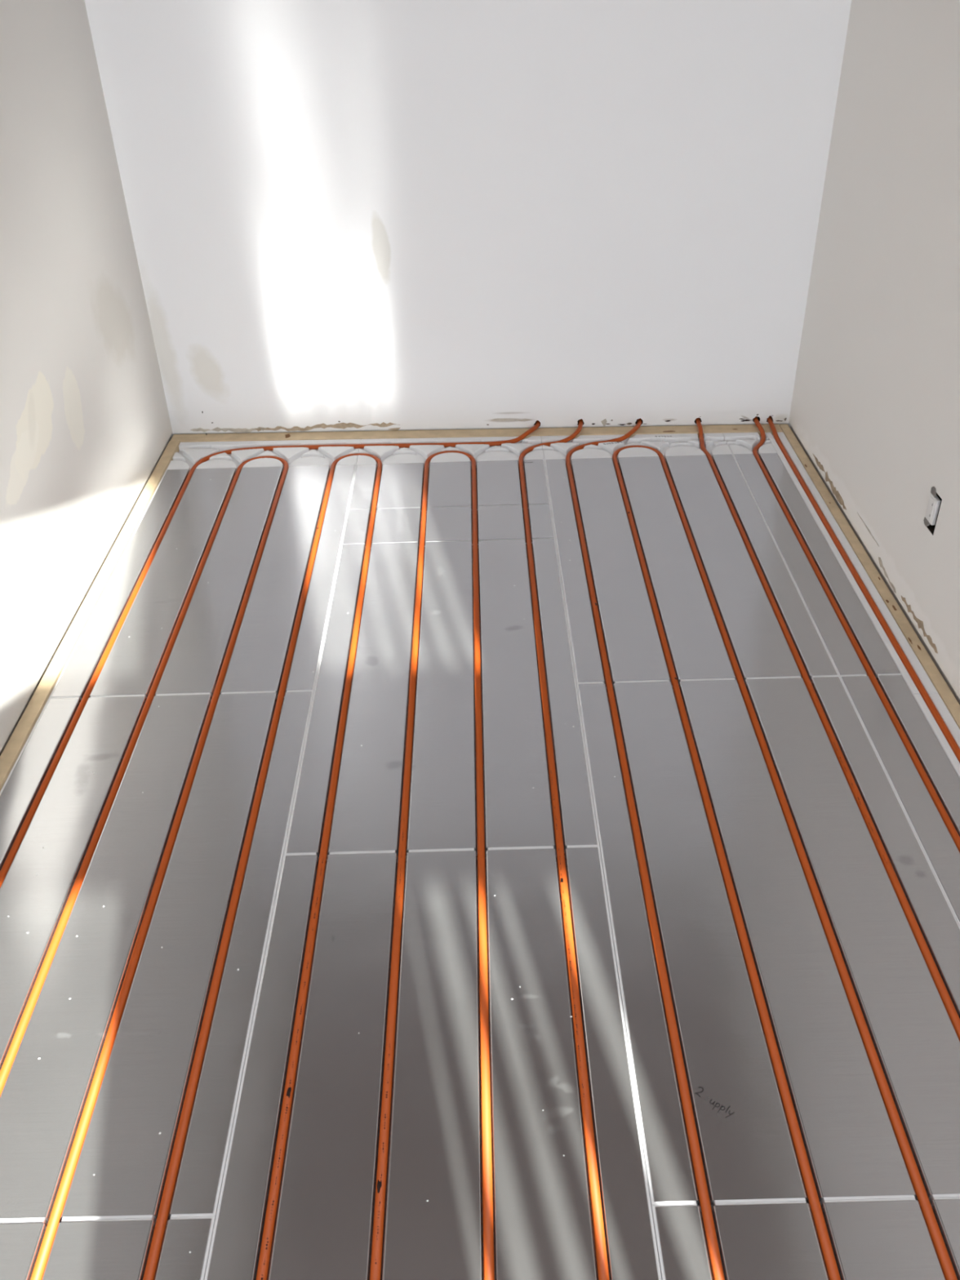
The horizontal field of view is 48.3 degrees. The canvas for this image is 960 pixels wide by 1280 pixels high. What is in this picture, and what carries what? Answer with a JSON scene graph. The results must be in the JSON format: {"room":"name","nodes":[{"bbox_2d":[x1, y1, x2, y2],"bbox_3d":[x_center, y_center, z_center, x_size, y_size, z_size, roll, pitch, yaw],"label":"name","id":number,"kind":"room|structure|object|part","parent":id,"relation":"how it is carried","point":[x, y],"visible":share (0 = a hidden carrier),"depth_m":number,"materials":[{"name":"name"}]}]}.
{"room":"building under construction","nodes":[
{"label":"building under construction","id":0,"kind":"room"},
{"bbox_2d":[0,0,172,755],"bbox_3d":[-1.091,-0.377,1.106,0.090,2.425,4.529,-2,35,0],"label":"wall","id":1,"kind":"structure","parent":0,"point":[85,423],"depth_m":2.67,"materials":[{"name":"white paint"}]},
{"bbox_2d":[84,0,851,439],"bbox_3d":[-0.036,-1.717,2.979,2.259,2.425,0.173,-2,35,0],"label":"wall","id":2,"kind":"structure","parent":0,"point":[344,215],"depth_m":3.19,"materials":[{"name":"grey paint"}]},
{"bbox_3d":[-0.006,-0.737,3.670,2.259,0.028,0.161,-2,35,0],"label":"wall plate","id":3,"kind":"part","parent":2,"relation":"part of","materials":[{"name":"beige wood"}]},
{"bbox_2d":[788,0,959,705],"bbox_3d":[1.077,-0.421,1.073,0.091,2.425,4.470,-2,35,0],"label":"wall","id":4,"kind":"structure","parent":0,"point":[875,409],"depth_m":2.65,"materials":[{"name":"grey paint"}]},
{"bbox_2d":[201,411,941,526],"bbox_3d":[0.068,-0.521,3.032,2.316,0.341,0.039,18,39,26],"label":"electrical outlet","id":5,"kind":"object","parent":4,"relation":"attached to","point":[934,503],"visible":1,"depth_m":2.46,"materials":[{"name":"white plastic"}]},
{"bbox_2d":[924,493,941,524],"bbox_3d":[1.044,-0.302,2.467,0.010,0.064,0.042,-2,35,0],"label":"outlet","id":6,"kind":"object","parent":5,"relation":"attached to","point":[934,503],"depth_m":2.46,"materials":[{"name":"white plastic"}]},
{"bbox_3d":[1.114,0.560,1.758,0.078,0.031,4.470,-2,35,0],"label":"wall plate","id":7,"kind":"part","parent":4,"relation":"part of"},
{"bbox_3d":[0.024,0.601,1.818,2.279,0.050,4.750,-2,35,0],"label":"floor","id":8,"kind":"structure","parent":0,"visible":0},
{"bbox_2d":[0,440,179,791],"bbox_3d":[-1.004,0.178,2.399,0.034,0.031,2.913,-2,35,0],"label":"batten","id":9,"kind":"object","parent":8,"relation":"on","point":[8,757],"visible":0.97,"depth_m":2.68,"materials":[{"name":"brown wood"}]},
{"bbox_2d":[0,1216,215,1279],"bbox_3d":[-0.666,0.905,1.347,0.608,0.025,0.327,-2,35,0],"label":"board","id":10,"kind":"object","parent":8,"relation":"on","point":[113,1249],"visible":0.99,"depth_m":1.44,"materials":[{"name":"metal"}]},
{"bbox_2d":[0,690,313,1226],"bbox_3d":[-0.676,0.473,1.967,0.608,0.025,1.184,-2,35,0],"label":"board","id":11,"kind":"object","parent":8,"relation":"on","point":[141,1095],"visible":0.94,"depth_m":1.87,"materials":[{"name":"metal"}]},
{"bbox_2d":[0,456,288,1279],"bbox_3d":[-0.678,0.202,2.345,0.164,0.014,2.790,-2,35,0],"label":"pipe","id":12,"kind":"object","parent":11,"relation":"in","point":[56,1212],"visible":1,"depth_m":1.97,"materials":[{"name":"orange plastic"}]},
{"bbox_2d":[142,453,382,1279],"bbox_3d":[-0.378,0.193,2.344,0.164,0.015,2.790,-2,35,0],"label":"pipe","id":13,"kind":"object","parent":11,"relation":"in","point":[271,1211],"visible":1,"depth_m":1.85,"materials":[{"name":"orange plastic"}]},
{"bbox_2d":[8,477,615,1253],"bbox_3d":[-0.339,0.151,2.391,1.230,0.002,2.337,-2,35,0],"label":"crumbs","id":14,"kind":"object","parent":11,"relation":"on","point":[159,1133],"visible":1,"depth_m":1.81,"materials":[{"name":"white"}]},
{"bbox_2d":[48,464,355,700],"bbox_3d":[-0.691,-0.204,2.938,0.608,0.025,1.182,-2,35,0],"label":"board","id":15,"kind":"object","parent":8,"relation":"on","point":[259,655],"visible":0.81,"depth_m":2.81,"materials":[{"name":"metal"}]},
{"bbox_2d":[166,439,360,471],"bbox_3d":[-0.700,-0.602,3.509,0.606,0.025,0.209,-2,35,0],"label":"board","id":16,"kind":"object","parent":8,"relation":"on","point":[189,453],"visible":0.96,"depth_m":3.50,"materials":[{"name":"white plastic"}]},
{"bbox_2d":[0,420,540,887],"bbox_3d":[-0.343,0.123,2.427,1.134,0.034,3.004,-2,35,0],"label":"pipe","id":17,"kind":"object","parent":16,"relation":"in","point":[5,868],"visible":0.96,"depth_m":2.71,"materials":[{"name":"orange plastic"}]},
{"bbox_2d":[204,846,662,1279],"bbox_3d":[-0.066,0.695,1.622,0.599,0.025,1.002,-2,35,0],"label":"board","id":18,"kind":"object","parent":8,"relation":"on","point":[543,1226],"visible":0.88,"depth_m":1.63,"materials":[{"name":"metal"}]},
{"bbox_2d":[369,450,494,1279],"bbox_3d":[-0.078,0.185,2.343,0.164,0.015,2.790,-2,35,0],"label":"pipe","id":19,"kind":"object","parent":18,"relation":"in","point":[486,1160],"visible":1,"depth_m":1.84,"materials":[{"name":"orange plastic"}]},
{"bbox_2d":[283,538,599,860],"bbox_3d":[-0.080,0.071,2.517,0.599,0.025,1.179,-2,35,0],"label":"board","id":20,"kind":"object","parent":8,"relation":"on","point":[442,807],"visible":0.82,"depth_m":2.37,"materials":[{"name":"metal"}]},
{"bbox_2d":[341,503,555,547],"bbox_3d":[-0.089,-0.326,3.086,0.599,0.025,0.205,-2,35,0],"label":"board","id":21,"kind":"object","parent":8,"relation":"on","point":[495,522],"visible":0.78,"depth_m":3.07,"materials":[{"name":"metal"}]},
{"bbox_2d":[347,459,550,513],"bbox_3d":[-0.093,-0.471,3.294,0.599,0.025,0.302,-2,35,0],"label":"board","id":22,"kind":"object","parent":8,"relation":"on","point":[498,482],"visible":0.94,"depth_m":3.28,"materials":[{"name":"metal"}]},
{"bbox_2d":[356,435,543,466],"bbox_3d":[-0.096,-0.613,3.498,0.599,0.025,0.195,-2,35,0],"label":"board","id":23,"kind":"object","parent":8,"relation":"on","point":[506,451],"visible":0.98,"depth_m":3.49,"materials":[{"name":"white plastic"}]},
{"bbox_2d":[170,423,782,443],"bbox_3d":[-0.021,-0.684,3.594,2.044,0.027,0.059,-1,35,2],"label":"batten","id":24,"kind":"object","parent":8,"relation":"on","point":[540,432],"visible":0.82,"depth_m":3.58,"materials":[{"name":"brown wood"}]},
{"bbox_2d":[541,432,732,462],"bbox_3d":[0.504,-0.625,3.488,0.599,0.025,0.180,-2,35,0],"label":"board","id":25,"kind":"object","parent":8,"relation":"on","point":[673,444],"visible":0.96,"depth_m":3.49,"materials":[{"name":"grey"}]},
{"bbox_2d":[518,418,608,1279],"bbox_3d":[0.157,0.106,2.428,0.210,0.036,3.008,1,35,4],"label":"pipe","id":26,"kind":"object","parent":25,"relation":"in","point":[594,1188],"visible":0.95,"depth_m":1.85,"materials":[{"name":"orange plastic"}]},
{"bbox_2d":[565,417,724,1279],"bbox_3d":[0.310,0.102,2.428,0.252,0.035,3.006,1,35,4],"label":"pipe","id":27,"kind":"object","parent":25,"relation":"in","point":[704,1202],"visible":0.94,"depth_m":1.85,"materials":[{"name":"orange plastic"}]},
{"bbox_2d":[544,453,839,688],"bbox_3d":[0.513,-0.236,2.931,0.599,0.025,1.176,-2,35,0],"label":"board","id":28,"kind":"object","parent":8,"relation":"on","point":[761,649],"visible":0.88,"depth_m":2.81,"materials":[{"name":"metal"}]},
{"bbox_2d":[695,417,959,1040],"bbox_3d":[0.747,0.097,2.416,0.032,0.035,2.989,-2,35,0],"label":"pipe","id":29,"kind":"object","parent":28,"relation":"in","point":[920,940],"visible":0.97,"depth_m":2.16,"materials":[{"name":"orange plastic"}]},
{"bbox_2d":[722,432,777,455],"bbox_3d":[0.875,-0.630,3.479,0.140,0.025,0.164,-2,35,0],"label":"board","id":30,"kind":"object","parent":8,"relation":"on","point":[738,442],"visible":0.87,"depth_m":3.48,"materials":[{"name":"white plastic"}]},
{"bbox_2d":[576,675,959,1210],"bbox_3d":[0.528,0.439,1.962,0.599,0.025,1.184,-2,35,0],"label":"board","id":31,"kind":"object","parent":8,"relation":"on","point":[748,1151],"visible":0.98,"depth_m":1.82,"materials":[{"name":"metal"}]},
{"bbox_2d":[612,445,957,1279],"bbox_3d":[0.522,0.168,2.341,0.164,0.014,2.790,-2,35,0],"label":"pipe","id":32,"kind":"object","parent":31,"relation":"in","point":[942,1253],"visible":1,"depth_m":1.82,"materials":[{"name":"orange plastic"}]},
{"bbox_2d":[651,1196,959,1279],"bbox_3d":[0.538,0.871,1.343,0.599,0.025,0.327,-2,35,0],"label":"board","id":33,"kind":"object","parent":8,"relation":"on","point":[871,1239],"visible":0.99,"depth_m":1.43,"materials":[{"name":"metal"}]},
{"bbox_2d":[733,453,901,678],"bbox_3d":[0.883,-0.247,2.930,0.140,0.025,1.176,-2,35,0],"label":"board","id":34,"kind":"object","parent":8,"relation":"on","point":[838,646],"visible":0.9,"depth_m":2.80,"materials":[{"name":"metal"}]},
{"bbox_2d":[752,416,959,852],"bbox_3d":[0.922,0.093,2.413,0.069,0.034,2.984,-2,35,0],"label":"pipe","id":35,"kind":"object","parent":34,"relation":"in","point":[953,832],"visible":0.94,"depth_m":2.49,"materials":[{"name":"orange plastic"}]},
{"bbox_2d":[765,431,937,694],"bbox_3d":[0.982,-0.274,2.964,0.056,0.025,1.407,-2,35,0],"label":"strip","id":36,"kind":"object","parent":8,"relation":"on","point":[911,656],"visible":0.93,"depth_m":2.79,"materials":[{"name":"white plastic"}]},
{"bbox_2d":[766,415,959,762],"bbox_3d":[0.991,0.090,2.411,0.021,0.030,2.982,-2,35,0],"label":"pipe","id":37,"kind":"object","parent":36,"relation":"in","point":[951,741],"visible":0.98,"depth_m":2.66,"materials":[{"name":"orange plastic"}]},
{"bbox_2d":[779,423,959,728],"bbox_3d":[1.035,0.121,2.393,0.028,0.027,2.916,-2,35,0],"label":"batten","id":38,"kind":"object","parent":8,"relation":"on","point":[932,672],"visible":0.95,"depth_m":2.74,"materials":[{"name":"brown wood"}]},
{"bbox_2d":[840,674,959,926],"bbox_3d":[0.899,0.428,1.961,0.140,0.025,1.184,-2,35,0],"label":"board","id":39,"kind":"object","parent":8,"relation":"on","point":[940,850],"visible":0.92,"depth_m":2.18,"materials":[{"name":"metal"}]},
{"bbox_2d":[912,693,959,777],"bbox_3d":[1.001,0.541,1.796,0.056,0.025,1.438,-2,35,0],"label":"strip","id":40,"kind":"object","parent":8,"relation":"on","point":[949,722],"visible":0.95,"depth_m":2.29,"materials":[{"name":"white plastic"}]}
]}

